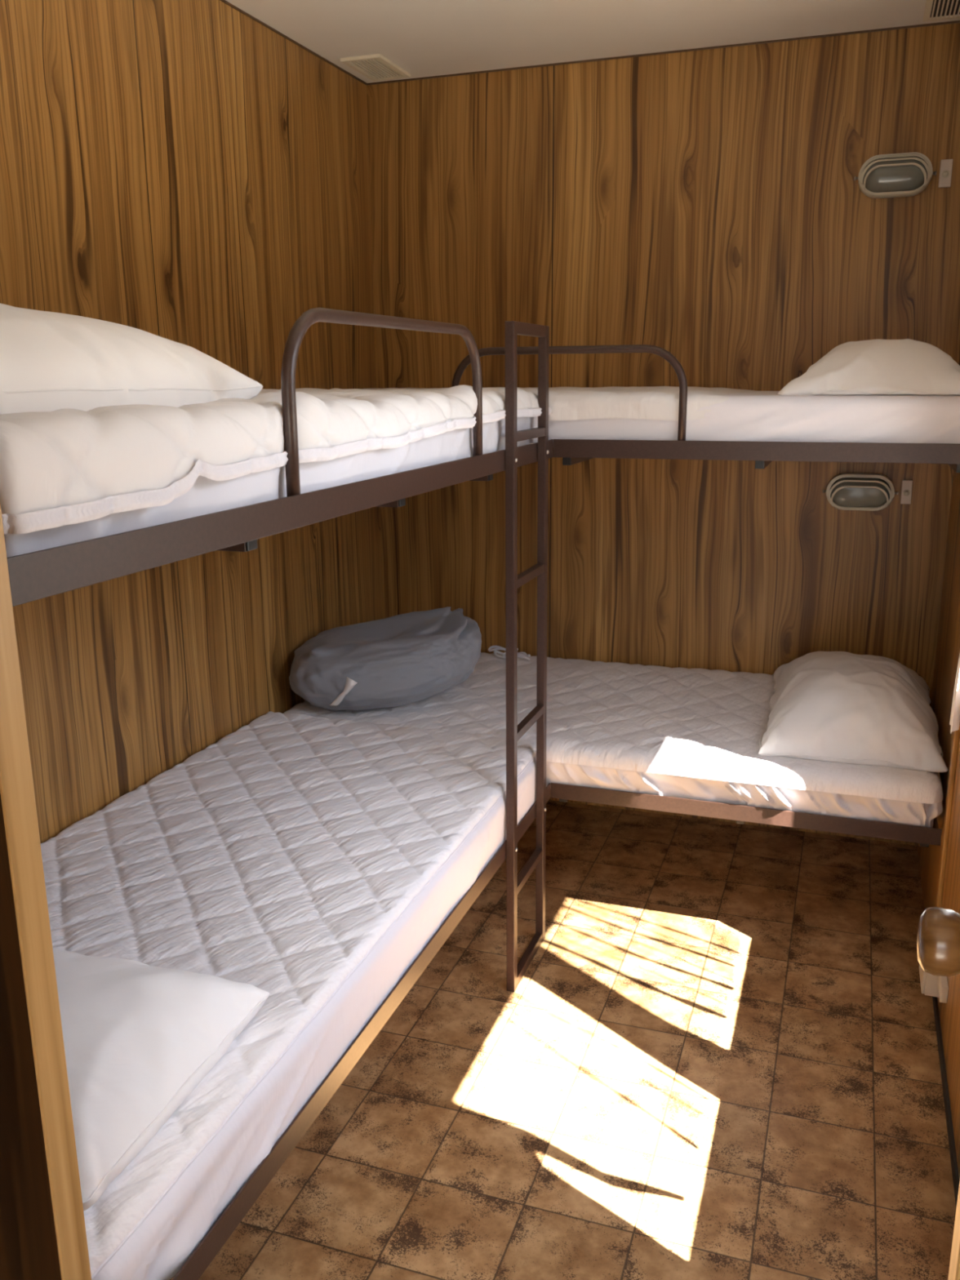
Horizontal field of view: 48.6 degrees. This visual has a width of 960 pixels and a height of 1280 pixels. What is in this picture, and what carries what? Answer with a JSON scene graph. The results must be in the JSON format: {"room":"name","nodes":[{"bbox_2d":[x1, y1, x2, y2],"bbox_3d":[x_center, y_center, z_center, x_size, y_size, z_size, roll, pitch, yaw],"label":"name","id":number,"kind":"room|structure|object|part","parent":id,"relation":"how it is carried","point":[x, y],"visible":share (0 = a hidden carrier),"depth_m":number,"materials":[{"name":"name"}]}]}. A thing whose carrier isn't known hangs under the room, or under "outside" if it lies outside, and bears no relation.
{"room":"dormitory","nodes":[
{"label":"dormitory","id":0,"kind":"room"},
{"bbox_2d":[0,792,61,1279],"bbox_3d":[-0.003,0.086,0.800,2.600,2.362,0.035,4,15,19],"label":"wall","id":1,"kind":"structure","parent":0,"point":[28,1249],"depth_m":1.04,"materials":[{"name":"brown wood"}]},
{"bbox_2d":[0,502,91,1279],"bbox_3d":[-0.418,0.211,0.981,0.004,2.040,0.037,4,15,19],"label":"trim","id":2,"kind":"structure","parent":1,"relation":"attached to","point":[16,783],"depth_m":1.00,"materials":[{"name":"brown wood"}]},
{"bbox_2d":[916,906,959,1279],"bbox_3d":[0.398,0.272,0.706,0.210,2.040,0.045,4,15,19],"label":"door","id":3,"kind":"structure","parent":1,"relation":"in","point":[938,936],"depth_m":0.71,"materials":[{"name":"brown wood"}]},
{"bbox_3d":[0.320,0.205,0.717,0.045,0.045,0.045,4,15,19],"label":"knob","id":4,"kind":"part","parent":3,"relation":"part of","materials":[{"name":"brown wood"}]},
{"bbox_2d":[0,0,383,843],"bbox_3d":[-1.138,-0.090,1.548,0.050,2.362,4.750,4,15,19],"label":"wall","id":5,"kind":"structure","parent":0,"point":[188,172],"depth_m":2.56,"materials":[{"name":"brown wood"}]},
{"bbox_2d":[6,307,553,606],"bbox_3d":[-0.519,-0.404,1.907,0.841,0.316,1.849,4,15,19],"label":"frame","id":6,"kind":"object","parent":5,"relation":"attached to","point":[45,573],"visible":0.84,"depth_m":1.41,"materials":[{"name":"brown metal"}]},
{"bbox_2d":[4,416,537,557],"bbox_3d":[-0.524,-0.355,1.919,0.823,0.124,1.835,4,15,19],"label":"mattress","id":7,"kind":"object","parent":6,"relation":"on","point":[206,495],"visible":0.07,"depth_m":1.41,"materials":[{"name":"white fabric"}]},
{"bbox_3d":[-0.140,-0.265,1.805,0.040,0.044,1.847,4,15,19],"label":"rail","id":8,"kind":"part","parent":6,"relation":"part of","materials":[{"name":"brown metal"}]},
{"bbox_3d":[-0.130,-0.390,1.776,0.018,0.288,0.782,4,15,19],"label":"guard rail","id":9,"kind":"part","parent":6,"relation":"part of","materials":[{"name":"brown metal"}]},
{"bbox_2d":[220,0,367,84],"bbox_3d":[-0.796,-1.461,2.166,0.004,0.005,2.660,4,15,19],"label":"trim","id":10,"kind":"structure","parent":5,"relation":"attached to","point":[223,1],"depth_m":2.92,"materials":[{"name":"brown"}]},
{"bbox_2d":[169,782,550,1279],"bbox_3d":[-0.510,0.599,2.156,0.841,0.064,1.849,4,15,19],"label":"frame","id":11,"kind":"object","parent":5,"relation":"attached to","point":[222,1229],"visible":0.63,"depth_m":1.67,"materials":[{"name":"brown metal"}]},
{"bbox_2d":[92,756,536,1279],"bbox_3d":[-0.513,0.522,2.123,0.838,0.139,1.817,4,15,19],"label":"mattress","id":12,"kind":"object","parent":11,"relation":"on","point":[158,1248],"visible":0.14,"depth_m":1.56,"materials":[{"name":"white fabric"}]},
{"bbox_2d":[40,711,536,1279],"bbox_3d":[-0.518,0.462,2.105,0.827,0.054,1.818,4,15,19],"label":"pad","id":13,"kind":"object","parent":12,"relation":"on","point":[277,856],"visible":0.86,"depth_m":2.08,"materials":[{"name":"white fabric"}]},
{"bbox_2d":[53,947,269,1211],"bbox_3d":[-0.682,0.529,1.456,0.643,0.136,0.448,4,15,16],"label":"pillow","id":14,"kind":"object","parent":13,"relation":"on","point":[139,1037],"visible":0.59,"depth_m":1.39,"materials":[{"name":"white fabric"}]},
{"bbox_2d":[0,384,552,533],"bbox_3d":[-0.517,-0.391,1.909,0.863,0.118,1.874,4,15,19],"label":"duvet","id":15,"kind":"object","parent":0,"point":[65,466],"visible":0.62,"depth_m":1.19,"materials":[{"name":"white fabric"}]},
{"bbox_2d":[0,303,262,413],"bbox_3d":[-0.638,-0.328,1.259,0.488,0.151,0.691,4,15,16],"label":"pillow","id":16,"kind":"object","parent":15,"relation":"on","point":[50,361],"visible":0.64,"depth_m":1.23,"materials":[{"name":"white fabric"}]},
{"bbox_2d":[198,800,955,1279],"bbox_3d":[0.100,1.173,1.422,2.650,0.050,4.750,4,15,19],"label":"floor","id":17,"kind":"structure","parent":0,"point":[716,1056],"depth_m":2.22,"materials":[{"name":"brown tile"}]},
{"bbox_2d":[504,320,549,992],"bbox_3d":[0.115,0.065,2.525,0.024,1.567,0.275,4,15,19],"label":"ladder","id":18,"kind":"object","parent":17,"relation":"on","point":[515,882],"visible":1,"depth_m":2.49,"materials":[{"name":"brown metal"}]},
{"bbox_3d":[0.072,0.094,2.411,0.020,1.567,0.025,4,15,19],"label":"post","id":19,"kind":"part","parent":18,"relation":"part of","materials":[{"name":"brown metal"}]},
{"bbox_3d":[0.154,0.036,2.640,0.020,1.567,0.025,4,15,19],"label":"post","id":20,"kind":"part","parent":18,"relation":"part of","materials":[{"name":"brown metal"}]},
{"bbox_2d":[225,0,959,83],"bbox_3d":[0.079,-1.167,0.840,2.650,0.050,4.750,4,15,19],"label":"ceiling","id":21,"kind":"structure","parent":0,"point":[423,37],"depth_m":2.83,"materials":[{"name":"white paint"}]},
{"bbox_2d":[340,53,410,81],"bbox_3d":[-0.311,-1.719,3.196,0.126,0.010,0.232,4,15,19],"label":"ceiling vent","id":22,"kind":"object","parent":21,"relation":"in","point":[375,67],"visible":1,"depth_m":3.18,"materials":[{"name":"beige plastic"}]},
{"bbox_2d":[922,0,959,22],"bbox_3d":[1.188,-1.603,2.674,0.126,0.010,0.240,4,15,19],"label":"ceiling vent","id":23,"kind":"object","parent":21,"relation":"in","point":[935,10],"visible":1,"depth_m":2.72,"materials":[{"name":"beige plastic"}]},
{"bbox_2d":[366,22,959,845],"bbox_3d":[0.544,-0.564,3.391,1.877,2.362,0.050,4,15,19],"label":"wall","id":24,"kind":"structure","parent":0,"point":[707,208],"depth_m":3.26,"materials":[{"name":"brown wood"}]},
{"bbox_2d":[367,20,959,84],"bbox_3d":[0.501,-1.703,3.090,1.827,0.005,0.004,4,15,19],"label":"trim","id":25,"kind":"structure","parent":24,"relation":"attached to","point":[955,21],"depth_m":3.06,"materials":[{"name":"brown"}]},
{"bbox_2d":[451,344,959,472],"bbox_3d":[0.373,-0.662,2.963,1.812,0.289,0.796,4,15,19],"label":"frame","id":26,"kind":"object","parent":24,"relation":"attached to","point":[572,451],"visible":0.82,"depth_m":2.51,"materials":[{"name":"brown metal"}]},
{"bbox_3d":[0.210,-0.589,2.619,0.596,0.261,0.019,4,15,19],"label":"guard rail","id":27,"kind":"part","parent":26,"relation":"part of","materials":[{"name":"brown metal"}]},
{"bbox_2d":[548,391,959,444],"bbox_3d":[0.378,-0.627,2.975,1.814,0.125,0.795,4,15,19],"label":"mattress","id":28,"kind":"object","parent":26,"relation":"on","point":[759,415],"visible":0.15,"depth_m":2.45,"materials":[{"name":"white fabric"}]},
{"bbox_2d":[363,386,757,420],"bbox_3d":[0.368,-0.667,2.966,1.804,0.075,0.795,4,15,19],"label":"pad","id":29,"kind":"object","parent":28,"relation":"on","point":[656,402],"visible":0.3,"depth_m":2.59,"materials":[{"name":"white fabric"}]},
{"bbox_2d":[777,338,959,395],"bbox_3d":[1.032,-0.700,2.725,0.447,0.134,0.676,5,15,21],"label":"pillow","id":30,"kind":"object","parent":29,"relation":"on","point":[878,366],"visible":1,"depth_m":2.48,"materials":[{"name":"white fabric"}]},
{"bbox_3d":[0.647,-0.447,2.507,0.971,0.044,0.040,4,15,19],"label":"rail","id":31,"kind":"part","parent":26,"relation":"part of","materials":[{"name":"brown metal"}]},
{"bbox_2d":[550,782,942,847],"bbox_3d":[0.382,0.329,3.210,1.812,0.064,0.796,4,15,19],"label":"frame","id":32,"kind":"object","parent":24,"relation":"attached to","point":[924,836],"visible":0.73,"depth_m":2.69,"materials":[{"name":"brown metal"}]},
{"bbox_2d":[546,760,942,827],"bbox_3d":[0.381,0.246,3.181,1.811,0.149,0.828,4,15,19],"label":"mattress","id":33,"kind":"object","parent":32,"relation":"on","point":[861,807],"visible":0.21,"depth_m":2.68,"materials":[{"name":"white fabric"}]},
{"bbox_2d":[283,645,942,803],"bbox_3d":[0.378,0.185,3.166,1.813,0.103,0.810,4,15,19],"label":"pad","id":34,"kind":"object","parent":33,"relation":"on","point":[702,723],"visible":0.53,"depth_m":3.01,"materials":[{"name":"white fabric"}]},
{"bbox_2d":[288,606,481,710],"bbox_3d":[-0.285,0.043,3.173,0.581,0.247,0.458,-3,14,-10],"label":"sleeping bag","id":35,"kind":"object","parent":34,"relation":"on","point":[411,657],"visible":1,"depth_m":3.02,"materials":[{"name":"grey fabric"}]},
{"bbox_2d":[758,651,947,772],"bbox_3d":[1.028,0.147,2.939,0.457,0.179,0.683,4,15,18],"label":"pillow","id":36,"kind":"object","parent":34,"relation":"on","point":[844,707],"visible":1,"depth_m":2.72,"materials":[{"name":"white fabric"}]},
{"bbox_2d":[822,472,898,511],"bbox_3d":[1.125,-0.436,3.147,0.213,0.108,0.071,4,15,19],"label":"wall light","id":37,"kind":"object","parent":24,"relation":"attached to","point":[846,491],"visible":1,"depth_m":3.13,"materials":[{"name":"beige plastic"}]},
{"bbox_3d":[1.123,-0.434,3.140,0.171,0.087,0.032,4,15,19],"label":"glass","id":38,"kind":"part","parent":37,"relation":"part of","materials":[{"name":"grey"}]},
{"bbox_2d":[853,152,936,198],"bbox_3d":[1.143,-1.281,2.928,0.213,0.108,0.071,4,15,19],"label":"wall light","id":39,"kind":"object","parent":24,"relation":"attached to","point":[904,174],"visible":1,"depth_m":2.91,"materials":[{"name":"beige plastic"}]},
{"bbox_3d":[1.141,-1.280,2.921,0.171,0.087,0.032,4,15,19],"label":"glass","id":40,"kind":"part","parent":39,"relation":"part of","materials":[{"name":"grey glass"}]},
{"bbox_2d":[900,480,912,504],"bbox_3d":[1.256,-0.435,3.130,0.029,0.070,0.019,4,15,19],"label":"light switch","id":41,"kind":"object","parent":24,"relation":"attached to","point":[907,485],"visible":1,"depth_m":3.13,"materials":[{"name":"beige plastic"}]},
{"bbox_2d":[937,159,953,187],"bbox_3d":[1.275,-1.278,2.910,0.031,0.071,0.019,4,15,19],"label":"light switch","id":42,"kind":"object","parent":24,"relation":"attached to","point":[946,165],"visible":1,"depth_m":2.91,"materials":[{"name":"beige plastic"}]},
{"bbox_2d":[916,470,959,1181],"bbox_3d":[0.959,-0.181,1.837,0.060,2.362,2.700,4,15,19],"label":"wall","id":43,"kind":"structure","parent":0,"point":[948,646],"depth_m":2.71,"materials":[{"name":"brown wood"}]},
{"bbox_2d":[919,964,948,1003],"bbox_3d":[1.021,0.759,2.399,0.050,0.079,0.195,4,15,19],"label":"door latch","id":44,"kind":"object","parent":43,"relation":"attached to","point":[932,985],"visible":0.41,"depth_m":2.38,"materials":[{"name":"beige plastic"}]},
{"bbox_3d":[1.017,0.749,2.440,0.006,0.075,0.113,4,15,19],"label":"plate","id":45,"kind":"part","parent":44,"relation":"part of","materials":[{"name":"beige plastic"}]},
{"bbox_2d":[932,996,959,1208],"bbox_3d":[0.807,1.042,1.763,0.006,0.028,1.820,4,15,19],"label":"baseboard","id":46,"kind":"structure","parent":43,"relation":"attached to","point":[939,1035],"depth_m":2.15,"materials":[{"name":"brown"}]},
{"bbox_2d":[935,723,959,907],"bbox_3d":[1.101,-0.306,2.336,0.011,2.362,0.035,4,15,19],"label":"trim","id":47,"kind":"structure","parent":43,"relation":"attached to","point":[956,735],"depth_m":2.50,"materials":[{"name":"brown wood"}]},
{"bbox_3d":[0.784,-0.918,1.332,0.053,0.016,1.600,4,15,19],"label":"curtain rod","id":48,"kind":"object","parent":43,"relation":"attached to","visible":0},
{"bbox_2d":[949,653,959,733],"bbox_3d":[0.878,-0.344,1.753,0.037,1.320,0.951,4,15,19],"label":"curtain","id":49,"kind":"object","parent":48,"relation":"hanging from","point":[955,711],"visible":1,"depth_m":2.29,"materials":[{"name":"white fabric"}]}
]}

